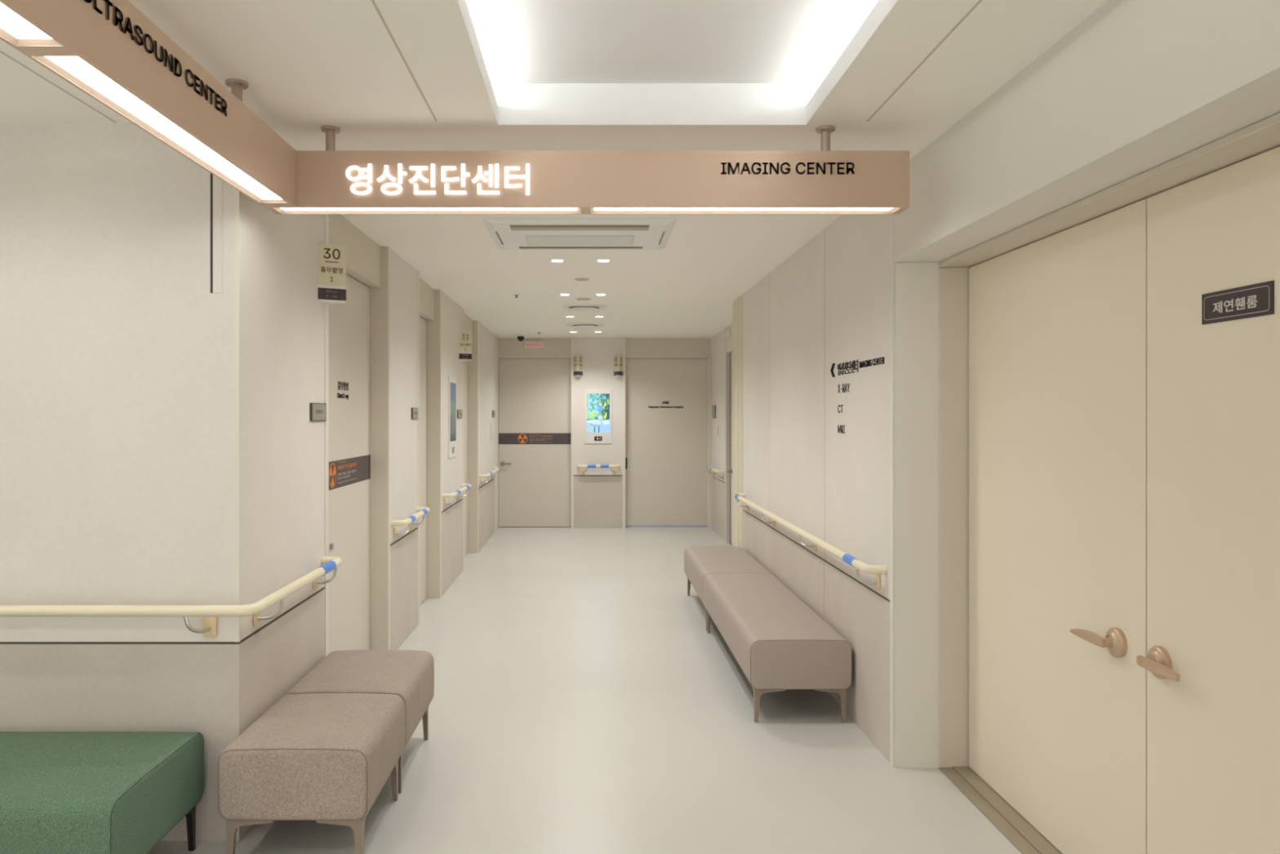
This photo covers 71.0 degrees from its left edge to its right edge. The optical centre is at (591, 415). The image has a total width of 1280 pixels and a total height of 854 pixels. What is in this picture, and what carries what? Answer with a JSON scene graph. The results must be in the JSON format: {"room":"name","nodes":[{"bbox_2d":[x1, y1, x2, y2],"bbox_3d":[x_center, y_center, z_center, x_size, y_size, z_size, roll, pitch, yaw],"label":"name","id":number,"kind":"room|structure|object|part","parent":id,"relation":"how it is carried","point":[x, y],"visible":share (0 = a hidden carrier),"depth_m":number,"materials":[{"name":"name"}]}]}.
{"room":"hospital corridor","nodes":[
{"label":"hospital corridor","id":0,"kind":"room"},
{"bbox_2d":[0,122,328,840],"bbox_3d":[-2.967,0.232,3.669,3.466,2.517,1.060,0,0,0],"label":"wall","id":1,"kind":"structure","parent":0,"point":[160,445],"depth_m":3.14,"materials":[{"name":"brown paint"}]},
{"bbox_2d":[0,556,342,636],"bbox_3d":[-2.729,0.711,3.589,3.180,0.127,1.091,0,0,0],"label":"handrail","id":2,"kind":"object","parent":1,"relation":"attached to","point":[209,613],"visible":1,"depth_m":3.05,"materials":[{"name":"beige plastic"}]},
{"bbox_3d":[-1.360,0.719,3.093,0.031,0.069,0.097,0,0,37],"label":"bracket arm","id":3,"kind":"part","parent":2,"relation":"part of","materials":[{"name":"silver metal"}]},
{"bbox_3d":[-1.190,0.719,3.322,0.097,0.069,0.031,0,0,-37],"label":"bracket arm","id":4,"kind":"part","parent":2,"relation":"part of","materials":[{"name":"silver metal"}]},
{"bbox_3d":[-1.190,0.719,4.022,0.097,0.069,0.031,0,0,-37],"label":"bracket arm","id":5,"kind":"part","parent":2,"relation":"part of","materials":[{"name":"silver metal"}]},
{"bbox_2d":[210,173,222,293],"bbox_3d":[-1.317,-0.727,3.141,0.042,0.596,0.003,0,0,0],"label":"trim","id":6,"kind":"structure","parent":1,"relation":"attached to","point":[216,184],"depth_m":3.14,"materials":[{"name":"brown"}]},
{"bbox_2d":[309,402,326,421],"bbox_3d":[-1.234,-0.015,4.043,0.013,0.080,0.215,0,0,0],"label":"plate","id":7,"kind":"object","parent":1,"relation":"attached to","point":[317,411],"visible":1,"depth_m":4.01,"materials":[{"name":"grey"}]},
{"bbox_2d":[317,243,346,304],"bbox_3d":[-1.184,-0.647,4.116,0.112,0.262,0.127,0,0,0],"label":"sign","id":8,"kind":"object","parent":1,"relation":"attached to","point":[331,286],"visible":1,"depth_m":4.08,"materials":[{"name":"beige plastic"}]},
{"bbox_3d":[-1.185,-0.552,4.116,0.110,0.052,0.124,0,0,0],"label":"name panel","id":9,"kind":"part","parent":8,"relation":"part of","materials":[{"name":"grey plastic"}]},
{"bbox_3d":[-1.186,-0.685,4.116,0.108,0.186,0.122,0,0,0],"label":"number panel","id":10,"kind":"part","parent":8,"relation":"part of","materials":[{"name":"beige plastic"}]},
{"bbox_2d":[369,246,497,649],"bbox_3d":[-1.327,0.232,8.636,0.186,2.517,6.388,0,0,0],"label":"wall","id":11,"kind":"structure","parent":0,"point":[394,306],"depth_m":6.28,"materials":[{"name":"brown paint"}]},
{"bbox_2d":[328,274,370,653],"bbox_3d":[-1.364,0.357,4.820,0.058,2.266,1.244,0,0,0],"label":"door","id":12,"kind":"structure","parent":11,"relation":"in","point":[349,456],"depth_m":4.97,"materials":[{"name":"beige wood"}]},
{"bbox_2d":[328,213,380,287],"bbox_3d":[-1.353,-0.902,4.819,0.134,0.249,1.246,0,0,0],"label":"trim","id":13,"kind":"structure","parent":11,"relation":"attached to","point":[362,253],"depth_m":4.92,"materials":[{"name":"beige paint"}]},
{"bbox_2d":[391,506,430,539],"bbox_3d":[-1.190,0.711,5.945,0.101,0.127,0.829,0,0,0],"label":"handrail","id":14,"kind":"object","parent":11,"relation":"attached to","point":[420,511],"visible":1,"depth_m":5.67,"materials":[{"name":"beige plastic"}]},
{"bbox_3d":[-1.190,0.719,5.632,0.097,0.069,0.031,0,0,-37],"label":"bracket arm","id":15,"kind":"part","parent":14,"relation":"part of","materials":[{"name":"silver metal"}]},
{"bbox_3d":[-1.190,0.668,5.945,0.098,0.038,0.829,0,0,0],"label":"rail","id":16,"kind":"part","parent":14,"relation":"part of","materials":[{"name":"beige"}]},
{"bbox_3d":[-1.190,0.719,6.152,0.097,0.069,0.031,0,0,-37],"label":"bracket arm","id":17,"kind":"part","parent":14,"relation":"part of","materials":[{"name":"silver metal"}]},
{"bbox_2d":[411,407,417,418],"bbox_3d":[-1.234,-0.014,6.240,0.013,0.078,0.200,0,0,0],"label":"plate","id":18,"kind":"object","parent":11,"relation":"attached to","point":[414,410],"visible":1,"depth_m":6.20,"materials":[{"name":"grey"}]},
{"bbox_3d":[-1.229,-0.014,6.242,0.002,0.070,0.188,0,0,0],"label":"plate","id":19,"kind":"part","parent":18,"relation":"part of","materials":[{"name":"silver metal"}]},
{"bbox_2d":[419,316,426,604],"bbox_3d":[-1.370,0.357,6.853,0.046,2.266,0.902,0,0,0],"label":"door","id":20,"kind":"structure","parent":11,"relation":"in","point":[423,322],"depth_m":7.15,"materials":[{"name":"beige"}]},
{"bbox_2d":[419,278,434,319],"bbox_3d":[-1.353,-0.902,6.853,0.134,0.249,0.905,0,0,0],"label":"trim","id":21,"kind":"structure","parent":11,"relation":"attached to","point":[426,291],"depth_m":7.00,"materials":[{"name":"beige paint"}]},
{"bbox_2d":[448,375,456,458],"bbox_3d":[-1.232,0.015,7.918,0.015,0.714,0.395,0,0,0],"label":"display screen","id":22,"kind":"object","parent":11,"relation":"attached to","point":[451,380],"visible":1,"depth_m":7.85,"materials":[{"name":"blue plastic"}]},
{"bbox_3d":[-1.227,-0.030,7.920,0.001,0.514,0.330,0,0,0],"label":"screen panel","id":23,"kind":"part","parent":22,"relation":"part of","materials":[{"name":"grey glass"}]},
{"bbox_2d":[442,484,471,507],"bbox_3d":[-1.190,0.711,7.975,0.101,0.127,1.089,0,0,0],"label":"handrail","id":24,"kind":"object","parent":11,"relation":"attached to","point":[464,486],"visible":1,"depth_m":7.61,"materials":[{"name":"beige plastic"}]},
{"bbox_3d":[-1.190,0.719,7.542,0.097,0.069,0.031,0,0,-37],"label":"bracket arm","id":25,"kind":"part","parent":24,"relation":"part of","materials":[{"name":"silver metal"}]},
{"bbox_3d":[-1.190,0.668,7.975,0.098,0.038,1.089,0,0,0],"label":"rail","id":26,"kind":"part","parent":24,"relation":"part of","materials":[{"name":"beige plastic"}]},
{"bbox_2d":[457,409,462,417],"bbox_3d":[-1.234,-0.014,8.365,0.013,0.078,0.270,0,0,0],"label":"plate","id":27,"kind":"object","parent":11,"relation":"attached to","point":[460,412],"visible":1,"depth_m":8.34,"materials":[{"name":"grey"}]},
{"bbox_2d":[458,332,471,360],"bbox_3d":[-1.184,-0.647,8.420,0.112,0.262,0.127,0,0,0],"label":"sign","id":28,"kind":"object","parent":11,"relation":"attached to","point":[464,338],"visible":1,"depth_m":8.39,"materials":[{"name":"beige plastic"}]},
{"bbox_3d":[-1.185,-0.552,8.420,0.110,0.052,0.124,0,0,0],"label":"name panel","id":29,"kind":"part","parent":28,"relation":"part of","materials":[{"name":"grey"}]},
{"bbox_2d":[463,360,467,555],"bbox_3d":[-1.327,0.357,9.168,0.133,2.266,1.080,0,0,0],"label":"door","id":30,"kind":"structure","parent":11,"relation":"in","point":[465,362],"depth_m":9.56,"materials":[{"name":"beige"}]},
{"bbox_2d":[463,313,473,343],"bbox_3d":[-1.353,-0.902,9.167,0.134,0.249,1.082,0,0,0],"label":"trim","id":31,"kind":"structure","parent":11,"relation":"attached to","point":[468,322],"depth_m":9.34,"materials":[{"name":"beige paint"}]},
{"bbox_2d":[479,466,501,484],"bbox_3d":[-1.190,0.711,10.575,0.101,0.127,1.489,0,0,0],"label":"handrail","id":32,"kind":"object","parent":11,"relation":"attached to","point":[497,469],"visible":1,"depth_m":10.07,"materials":[{"name":"beige plastic"}]},
{"bbox_3d":[-1.190,0.668,10.575,0.098,0.038,1.489,0,0,0],"label":"rail","id":33,"kind":"part","parent":32,"relation":"part of","materials":[{"name":"beige plastic"}]},
{"bbox_2d":[492,410,495,417],"bbox_3d":[-1.234,-0.018,11.240,0.013,0.085,0.240,0,0,0],"label":"plate","id":34,"kind":"object","parent":11,"relation":"attached to","point":[493,411],"visible":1,"depth_m":11.21,"materials":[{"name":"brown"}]},
{"bbox_2d":[497,358,498,527],"bbox_3d":[-1.333,0.232,11.925,0.174,2.517,0.190,0,0,0],"label":"trim","id":35,"kind":"structure","parent":11,"relation":"attached to","point":[498,358],"depth_m":11.92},
{"bbox_2d":[0,0,1109,337],"bbox_3d":[-1.350,-1.062,4.400,6.700,0.071,15.800,0,0,0],"label":"ceiling","id":36,"kind":"structure","parent":0,"point":[393,75],"depth_m":3.06,"materials":[{"name":"white paint"}]},
{"bbox_2d":[0,0,909,213],"bbox_3d":[-0.018,-0.879,1.841,2.269,0.295,2.842,0,0,0],"label":"sign","id":37,"kind":"object","parent":36,"relation":"hanging from","point":[109,51],"visible":1,"depth_m":3.15,"materials":[{"name":"brown metal"}]},
{"bbox_3d":[-1.096,-0.979,2.765,0.068,0.097,0.068,0,0,0],"label":"suspension rod","id":38,"kind":"part","parent":37,"relation":"part of","materials":[{"name":"beige metal"}]},
{"bbox_3d":[-0.936,-0.979,3.206,0.068,0.097,0.068,0,0,0],"label":"suspension rod","id":39,"kind":"part","parent":37,"relation":"part of","materials":[{"name":"beige metal"}]},
{"bbox_3d":[0.836,-0.979,3.206,0.068,0.097,0.068,0,0,0],"label":"suspension rod","id":40,"kind":"part","parent":37,"relation":"part of","materials":[{"name":"beige metal"}]},
{"bbox_2d":[515,333,525,341],"bbox_3d":[-0.905,-0.984,11.380,0.132,0.086,0.132,0,0,0],"label":"security camera","id":41,"kind":"object","parent":36,"relation":"attached to","point":[520,336],"visible":1,"depth_m":11.34,"materials":[{"name":"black plastic"}]},
{"bbox_2d":[549,258,564,262],"bbox_3d":[-0.230,-1.025,5.940,0.104,0.005,0.104,0,0,0],"label":"recessed light","id":42,"kind":"object","parent":36,"relation":"in","point":[553,260],"visible":1,"depth_m":5.93,"materials":[{"name":"white plastic"}]},
{"bbox_2d":[558,293,570,295],"bbox_3d":[-0.230,-1.025,7.600,0.104,0.005,0.104,0,0,0],"label":"recessed light","id":43,"kind":"object","parent":36,"relation":"in","point":[563,294],"visible":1,"depth_m":7.58,"materials":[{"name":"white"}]},
{"bbox_2d":[481,218,677,249],"bbox_3d":[-0.066,-1.015,5.095,1.024,0.022,0.850,0,0,0],"label":"air conditioner","id":44,"kind":"object","parent":36,"relation":"attached to","point":[506,233],"visible":1,"depth_m":4.99,"materials":[{"name":"white plastic"}]},
{"bbox_2d":[525,235,634,245],"bbox_3d":[-0.068,-1.009,5.175,0.615,0.005,0.270,0,0,0],"label":"grille","id":45,"kind":"object","parent":44,"relation":"attached to","point":[530,240],"depth_m":5.18,"materials":[{"name":"white"}]},
{"bbox_2d":[574,278,589,280],"bbox_3d":[-0.075,-1.024,6.760,0.110,0.007,0.110,0,0,0],"label":"ceiling speaker","id":46,"kind":"object","parent":36,"relation":"attached to","point":[576,279],"visible":1,"depth_m":6.74,"materials":[{"name":"beige plastic"}]},
{"bbox_2d":[576,297,591,300],"bbox_3d":[-0.075,-1.024,7.910,0.128,0.007,0.128,0,0,0],"label":"ceiling speaker","id":47,"kind":"object","parent":36,"relation":"attached to","point":[578,299],"visible":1,"depth_m":7.88,"materials":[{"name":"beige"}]},
{"bbox_2d":[561,303,606,311],"bbox_3d":[-0.075,-1.006,8.480,0.430,0.041,0.430,0,0,0],"label":"ceiling vent","id":48,"kind":"object","parent":36,"relation":"in","point":[580,307],"visible":1,"depth_m":8.39,"materials":[{"name":"white metal"}]},
{"bbox_2d":[566,322,604,328],"bbox_3d":[-0.075,-1.006,10.160,0.430,0.041,0.430,0,0,0],"label":"ceiling vent","id":49,"kind":"object","parent":36,"relation":"in","point":[583,325],"visible":1,"depth_m":10.06,"materials":[{"name":"white metal"}]},
{"bbox_2d":[595,293,607,295],"bbox_3d":[0.076,-1.025,7.600,0.104,0.005,0.104,0,0,0],"label":"recessed light","id":50,"kind":"object","parent":36,"relation":"in","point":[599,294],"visible":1,"depth_m":7.58,"materials":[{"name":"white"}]},
{"bbox_2d":[595,258,611,262],"bbox_3d":[0.076,-1.025,5.940,0.104,0.005,0.104,0,0,0],"label":"recessed light","id":51,"kind":"object","parent":36,"relation":"in","point":[600,260],"visible":1,"depth_m":5.93,"materials":[{"name":"white plastic"}]},
{"bbox_2d":[457,0,897,124],"bbox_3d":[0.212,-1.119,1.135,1.492,0.182,4.129,0,0,0],"label":"ceiling light","id":52,"kind":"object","parent":36,"relation":"attached to","point":[540,62],"depth_m":2.91,"materials":[{"name":"white paint"}]},
{"bbox_2d":[571,337,625,528],"bbox_3d":[0.083,0.232,11.932,0.719,2.517,0.176,0,0,0],"label":"wall","id":53,"kind":"structure","parent":0,"point":[597,495],"depth_m":11.85,"materials":[{"name":"brown paint"}]},
{"bbox_2d":[524,341,543,348],"bbox_3d":[-0.772,-0.935,11.884,0.255,0.100,0.032,0,0,0],"label":"sign","id":54,"kind":"object","parent":53,"relation":"attached to","point":[527,344],"visible":1,"depth_m":11.87,"materials":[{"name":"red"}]},
{"bbox_2d":[497,337,571,358],"bbox_3d":[-0.773,-0.893,11.960,0.993,0.267,0.120,0,0,0],"label":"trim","id":55,"kind":"structure","parent":53,"relation":"attached to","point":[508,348],"depth_m":11.90,"materials":[{"name":"beige paint"}]},
{"bbox_2d":[498,358,571,526],"bbox_3d":[-0.761,0.363,11.947,0.964,2.241,0.105,0,0,0],"label":"door","id":56,"kind":"structure","parent":53,"relation":"in","point":[535,394],"depth_m":11.96,"materials":[{"name":"beige wood"}]},
{"bbox_3d":[-1.145,0.644,11.925,0.150,0.060,0.060,0,0,0],"label":"handle","id":57,"kind":"part","parent":56,"relation":"part of","materials":[{"name":"silver metal"}]},
{"bbox_2d":[573,355,582,376],"bbox_3d":[-0.186,-0.649,11.794,0.127,0.262,0.112,0,0,0],"label":"sign","id":58,"kind":"object","parent":53,"relation":"attached to","point":[577,360],"visible":1,"depth_m":11.78,"materials":[{"name":"beige"}]},
{"bbox_3d":[-0.186,-0.554,11.795,0.124,0.052,0.110,0,0,0],"label":"name panel","id":59,"kind":"part","parent":58,"relation":"part of","materials":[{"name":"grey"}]},
{"bbox_2d":[584,389,611,443],"bbox_3d":[0.082,0.015,11.842,0.361,0.714,0.015,0,0,0],"label":"display screen","id":60,"kind":"object","parent":53,"relation":"attached to","point":[597,402],"visible":1,"depth_m":11.84,"materials":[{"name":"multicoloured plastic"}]},
{"bbox_3d":[0.084,-0.030,11.837,0.296,0.514,0.001,0,0,0],"label":"screen panel","id":61,"kind":"part","parent":60,"relation":"part of","materials":[{"name":"multicoloured glass"}]},
{"bbox_2d":[577,464,619,474],"bbox_3d":[0.087,0.711,11.800,0.564,0.127,0.101,0,0,0],"label":"handrail","id":62,"kind":"object","parent":53,"relation":"attached to","point":[582,466],"visible":1,"depth_m":11.76,"materials":[{"name":"beige"}]},
{"bbox_3d":[0.087,0.668,11.800,0.564,0.038,0.098,0,0,0],"label":"rail","id":63,"kind":"part","parent":62,"relation":"part of","materials":[{"name":"beige"}]},
{"bbox_2d":[613,355,622,376],"bbox_3d":[0.352,-0.649,11.794,0.127,0.262,0.112,0,0,0],"label":"sign","id":64,"kind":"object","parent":53,"relation":"attached to","point":[618,360],"visible":1,"depth_m":11.78,"materials":[{"name":"beige plastic"}]},
{"bbox_3d":[0.352,-0.554,11.795,0.124,0.052,0.110,0,0,0],"label":"name panel","id":65,"kind":"part","parent":64,"relation":"part of","materials":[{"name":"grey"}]},
{"bbox_2d":[625,358,709,527],"bbox_3d":[1.003,0.365,11.950,1.118,2.250,0.100,0,0,0],"label":"door","id":66,"kind":"structure","parent":53,"relation":"in","point":[667,400],"depth_m":11.96,"materials":[{"name":"beige wood"}]},
{"bbox_2d":[625,337,710,358],"bbox_3d":[1.008,-0.893,11.960,1.133,0.267,0.120,0,0,0],"label":"trim","id":67,"kind":"structure","parent":53,"relation":"attached to","point":[635,348],"depth_m":11.90,"materials":[{"name":"beige paint"}]},
{"bbox_2d":[146,526,1062,853],"bbox_3d":[-1.350,1.540,4.400,6.700,0.100,15.800,0,0,0],"label":"floor","id":68,"kind":"structure","parent":0,"point":[583,702],"depth_m":4.00,"materials":[{"name":"plastic"}]},
{"bbox_2d":[0,731,204,853],"bbox_3d":[-2.190,1.282,2.803,1.700,0.417,0.613,0,0,0],"label":"bench","id":69,"kind":"object","parent":68,"relation":"on","point":[61,792],"visible":1,"depth_m":2.70,"materials":[{"name":"green fabric"}]},
{"bbox_3d":[-1.440,1.407,3.040,0.155,0.165,0.086,0,0,0],"label":"leg","id":70,"kind":"part","parent":69,"relation":"part of","materials":[{"name":"black metal"}]},
{"bbox_2d":[217,693,404,853],"bbox_3d":[-0.976,1.283,3.209,0.500,0.414,0.589,0,0,0],"label":"bench","id":71,"kind":"object","parent":68,"relation":"on","point":[321,757],"visible":1,"depth_m":2.92,"materials":[{"name":"beige fabric"}]},
{"bbox_3d":[-1.123,1.407,2.980,0.155,0.165,0.086,0,0,0],"label":"leg","id":72,"kind":"part","parent":71,"relation":"part of","materials":[{"name":"brown metal"}]},
{"bbox_3d":[-0.830,1.407,2.980,0.155,0.165,0.086,0,0,0],"label":"leg","id":73,"kind":"part","parent":71,"relation":"part of","materials":[{"name":"brown metal"}]},
{"bbox_3d":[-0.830,1.407,3.439,0.155,0.165,0.086,0,0,0],"label":"leg","id":74,"kind":"part","parent":71,"relation":"part of","materials":[{"name":"brown metal"}]},
{"bbox_2d":[284,649,434,793],"bbox_3d":[-0.976,1.283,3.830,0.500,0.414,0.640,0,0,0],"label":"bench","id":75,"kind":"object","parent":68,"relation":"on","point":[408,674],"visible":0.57,"depth_m":3.76,"materials":[{"name":"beige fabric"}]},
{"bbox_2d":[284,649,434,747],"bbox_3d":[-0.976,1.200,3.830,0.500,0.249,0.640,0,0,0],"label":"seat cushion","id":76,"kind":"object","parent":75,"relation":"on","point":[408,674],"depth_m":3.76,"materials":[{"name":"beige fabric"}]},
{"bbox_3d":[-0.830,1.407,3.575,0.155,0.165,0.086,0,0,0],"label":"leg","id":77,"kind":"part","parent":75,"relation":"part of","materials":[{"name":"brown metal"}]},
{"bbox_3d":[-0.830,1.407,4.085,0.155,0.165,0.086,0,0,0],"label":"leg","id":78,"kind":"part","parent":75,"relation":"part of","materials":[{"name":"brown metal"}]},
{"bbox_2d":[684,546,772,631],"bbox_3d":[1.011,1.283,6.804,0.498,0.414,1.272,0,0,0],"label":"bench","id":79,"kind":"object","parent":68,"relation":"on","point":[699,561],"visible":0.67,"depth_m":6.68,"materials":[{"name":"taupe leather upholstery"},{"name":"metal"}]},
{"bbox_3d":[0.866,1.407,7.375,0.155,0.165,0.086,0,0,0],"label":"leg","id":80,"kind":"part","parent":79,"relation":"part of","materials":[{"name":"brown metal"}]},
{"bbox_3d":[0.866,1.407,6.233,0.155,0.165,0.086,0,0,0],"label":"leg","id":81,"kind":"part","parent":79,"relation":"part of","materials":[{"name":"brown metal"}]},
{"bbox_2d":[684,546,772,604],"bbox_3d":[1.011,1.200,6.804,0.498,0.249,1.272,0,0,0],"label":"seat cushion","id":82,"kind":"object","parent":79,"relation":"on","point":[699,561],"depth_m":6.68,"materials":[{"name":"beige leather"}]},
{"bbox_2d":[702,573,852,722],"bbox_3d":[1.011,1.283,5.245,0.498,0.414,1.839,0,0,0],"label":"bench","id":83,"kind":"object","parent":68,"relation":"on","point":[779,642],"visible":1,"depth_m":4.46,"materials":[{"name":"taupe leather upholstery"},{"name":"metal"}]},
{"bbox_3d":[0.866,1.407,6.099,0.155,0.165,0.086,0,0,0],"label":"leg","id":84,"kind":"part","parent":83,"relation":"part of","materials":[{"name":"brown metal"}]},
{"bbox_3d":[0.866,1.407,4.390,0.155,0.165,0.086,0,0,0],"label":"leg","id":85,"kind":"part","parent":83,"relation":"part of","materials":[{"name":"brown metal"}]},
{"bbox_3d":[1.157,1.407,4.390,0.155,0.165,0.086,0,0,0],"label":"leg","id":86,"kind":"part","parent":83,"relation":"part of","materials":[{"name":"brown metal"}]},
{"bbox_2d":[938,766,1061,853],"bbox_3d":[1.523,1.485,2.570,0.122,0.010,2.419,0,0,0],"label":"trim","id":87,"kind":"structure","parent":68,"relation":"on","point":[1020,833],"depth_m":3.34,"materials":[{"name":"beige metal"}]},
{"bbox_2d":[710,327,729,542],"bbox_3d":[1.784,0.232,11.335,0.431,2.517,1.730,0,0,0],"label":"wall","id":88,"kind":"structure","parent":0,"point":[720,357],"depth_m":10.96,"materials":[{"name":"brown paint"}]},
{"bbox_2d":[709,357,711,528],"bbox_3d":[1.581,0.365,11.910,0.038,2.250,0.220,0,0,0],"label":"trim","id":89,"kind":"structure","parent":88,"relation":"attached to","point":[710,358],"depth_m":11.80,"materials":[{"name":"beige paint"}]},
{"bbox_2d":[711,404,715,417],"bbox_3d":[1.569,-0.048,11.520,0.012,0.165,0.280,0,0,0],"label":"plate","id":90,"kind":"object","parent":88,"relation":"attached to","point":[713,406],"visible":1,"depth_m":11.49,"materials":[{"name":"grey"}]},
{"bbox_2d":[706,465,724,479],"bbox_3d":[1.524,0.711,11.110,0.101,0.127,1.019,0,0,0],"label":"handrail","id":91,"kind":"object","parent":88,"relation":"attached to","point":[708,467],"visible":1,"depth_m":10.84,"materials":[{"name":"beige plastic"}]},
{"bbox_3d":[1.525,0.668,11.110,0.098,0.038,1.019,0,0,0],"label":"rail","id":92,"kind":"part","parent":91,"relation":"part of","materials":[{"name":"beige plastic"}]},
{"bbox_2d":[716,422,719,437],"bbox_3d":[1.567,0.182,11.100,0.016,0.185,0.200,0,0,0],"label":"wall switch","id":93,"kind":"object","parent":88,"relation":"attached to","point":[717,424],"visible":1,"depth_m":11.07,"materials":[{"name":"white plastic"}]},
{"bbox_2d":[725,329,731,337],"bbox_3d":[1.562,-0.930,10.260,0.027,0.070,0.280,0,0,0],"label":"indicator light","id":94,"kind":"object","parent":88,"relation":"attached to","point":[728,333],"visible":1,"depth_m":10.16,"materials":[{"name":"beige"}]},
{"bbox_2d":[726,323,733,352],"bbox_3d":[1.615,-0.878,9.285,0.081,0.297,2.370,0,0,0],"label":"trim","id":95,"kind":"structure","parent":88,"relation":"attached to","point":[729,340],"depth_m":10.20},
{"bbox_2d":[733,213,894,767],"bbox_3d":[1.409,0.232,5.949,0.282,2.517,4.303,0,0,0],"label":"wall","id":96,"kind":"structure","parent":0,"point":[832,300],"depth_m":4.79,"materials":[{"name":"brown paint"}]},
{"bbox_3d":[1.278,0.232,7.850,0.007,2.517,0.500,0,0,0],"label":"jamb panel","id":97,"kind":"part","parent":96,"relation":"part of","materials":[{"name":"beige"}]},
{"bbox_2d":[733,493,887,589],"bbox_3d":[1.230,0.713,5.700,0.101,0.123,3.639,0,0,0],"label":"handrail","id":98,"kind":"object","parent":96,"relation":"attached to","point":[877,570],"visible":1,"depth_m":4.65,"materials":[{"name":"beige plastic"}]},
{"bbox_3d":[1.230,0.719,7.342,0.097,0.069,0.031,0,0,37],"label":"bracket arm","id":99,"kind":"part","parent":98,"relation":"part of","materials":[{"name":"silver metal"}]},
{"bbox_3d":[1.230,0.719,6.272,0.097,0.069,0.031,0,0,37],"label":"bracket arm","id":100,"kind":"part","parent":98,"relation":"part of","materials":[{"name":"silver metal"}]},
{"bbox_3d":[1.230,0.719,5.142,0.097,0.069,0.031,0,0,37],"label":"bracket arm","id":101,"kind":"part","parent":98,"relation":"part of","materials":[{"name":"silver metal"}]},
{"bbox_3d":[1.230,0.719,4.022,0.097,0.069,0.031,0,0,37],"label":"bracket arm","id":102,"kind":"part","parent":98,"relation":"part of","materials":[{"name":"silver metal"}]},
{"bbox_2d":[830,356,884,433],"bbox_3d":[1.275,-0.091,4.348,0.010,0.365,0.855,0,0,0],"label":"sign","id":103,"kind":"object","parent":96,"relation":"attached to","point":[863,364],"depth_m":4.48,"materials":[{"name":"black plastic"}]},
{"bbox_2d":[893,0,1279,262],"bbox_3d":[1.640,-0.838,2.580,0.720,0.379,2.440,0,0,0],"label":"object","id":104,"kind":"structure","parent":96,"relation":"attached to","point":[1137,86],"depth_m":2.31,"materials":[{"name":"white paint"}]},
{"bbox_2d":[971,146,1279,266],"bbox_3d":[1.800,0.421,2.580,0.400,2.138,2.440,0,0,0],"label":"wall","id":105,"kind":"structure","parent":0,"point":[1277,146],"depth_m":2.58,"materials":[{"name":"beige paint"}]},
{"bbox_2d":[894,262,970,768],"bbox_3d":[1.441,0.421,3.790,0.318,2.137,0.020,0,0,0],"label":"pillar","id":106,"kind":"structure","parent":105,"relation":"attached to","point":[931,302],"depth_m":3.79,"materials":[{"name":"white paint"}]},
{"bbox_2d":[968,199,1146,853],"bbox_3d":[1.554,0.427,3.171,0.092,2.102,1.217,0,0,0],"label":"door","id":107,"kind":"structure","parent":105,"relation":"in","point":[1058,322],"depth_m":3.00,"materials":[{"name":"beige wood"}]},
{"bbox_3d":[1.537,0.682,2.757,0.036,0.034,0.144,0,0,-9],"label":"lever","id":108,"kind":"part","parent":107,"relation":"part of","materials":[{"name":"brown metal"}]},
{"bbox_3d":[1.571,0.684,2.700,0.033,0.088,0.088,0,0,0],"label":"handle","id":109,"kind":"part","parent":107,"relation":"part of","materials":[{"name":"brown metal"}]},
{"bbox_2d":[938,112,1279,267],"bbox_3d":[1.533,-0.636,2.580,0.134,0.021,2.440,0,0,0],"label":"trim","id":110,"kind":"structure","parent":105,"relation":"attached to","point":[1263,135],"depth_m":2.47,"materials":[{"name":"beige paint"}]},
{"bbox_2d":[1136,146,1279,853],"bbox_3d":[1.564,0.429,1.966,0.072,2.098,1.192,0,0,0],"label":"door","id":111,"kind":"structure","parent":105,"relation":"in","point":[1211,663],"depth_m":2.28,"materials":[{"name":"beige wood"}]},
{"bbox_3d":[1.546,0.688,2.436,0.032,0.031,0.162,0,0,0],"label":"lever","id":112,"kind":"part","parent":111,"relation":"part of","materials":[{"name":"brown metal"}]},
{"bbox_3d":[1.571,0.687,2.495,0.033,0.088,0.088,0,0,0],"label":"handle","id":113,"kind":"part","parent":111,"relation":"part of","materials":[{"name":"brown metal"}]},
{"bbox_3d":[1.585,-0.275,2.205,0.004,0.078,0.242,0,0,0],"label":"name plate","id":114,"kind":"part","parent":111,"relation":"part of","materials":[{"name":"grey plastic"}]},
{"bbox_3d":[1.828,0.232,9.285,0.345,2.517,2.370,0,0,0],"label":"wall","id":115,"kind":"structure","parent":0,"visible":0},
{"bbox_2d":[726,351,733,544],"bbox_3d":[1.601,0.381,9.863,0.109,2.218,1.125,0,0,0],"label":"door","id":116,"kind":"structure","parent":115,"relation":"in","point":[731,471],"depth_m":10.32,"materials":[{"name":"beige wood"}]}
]}

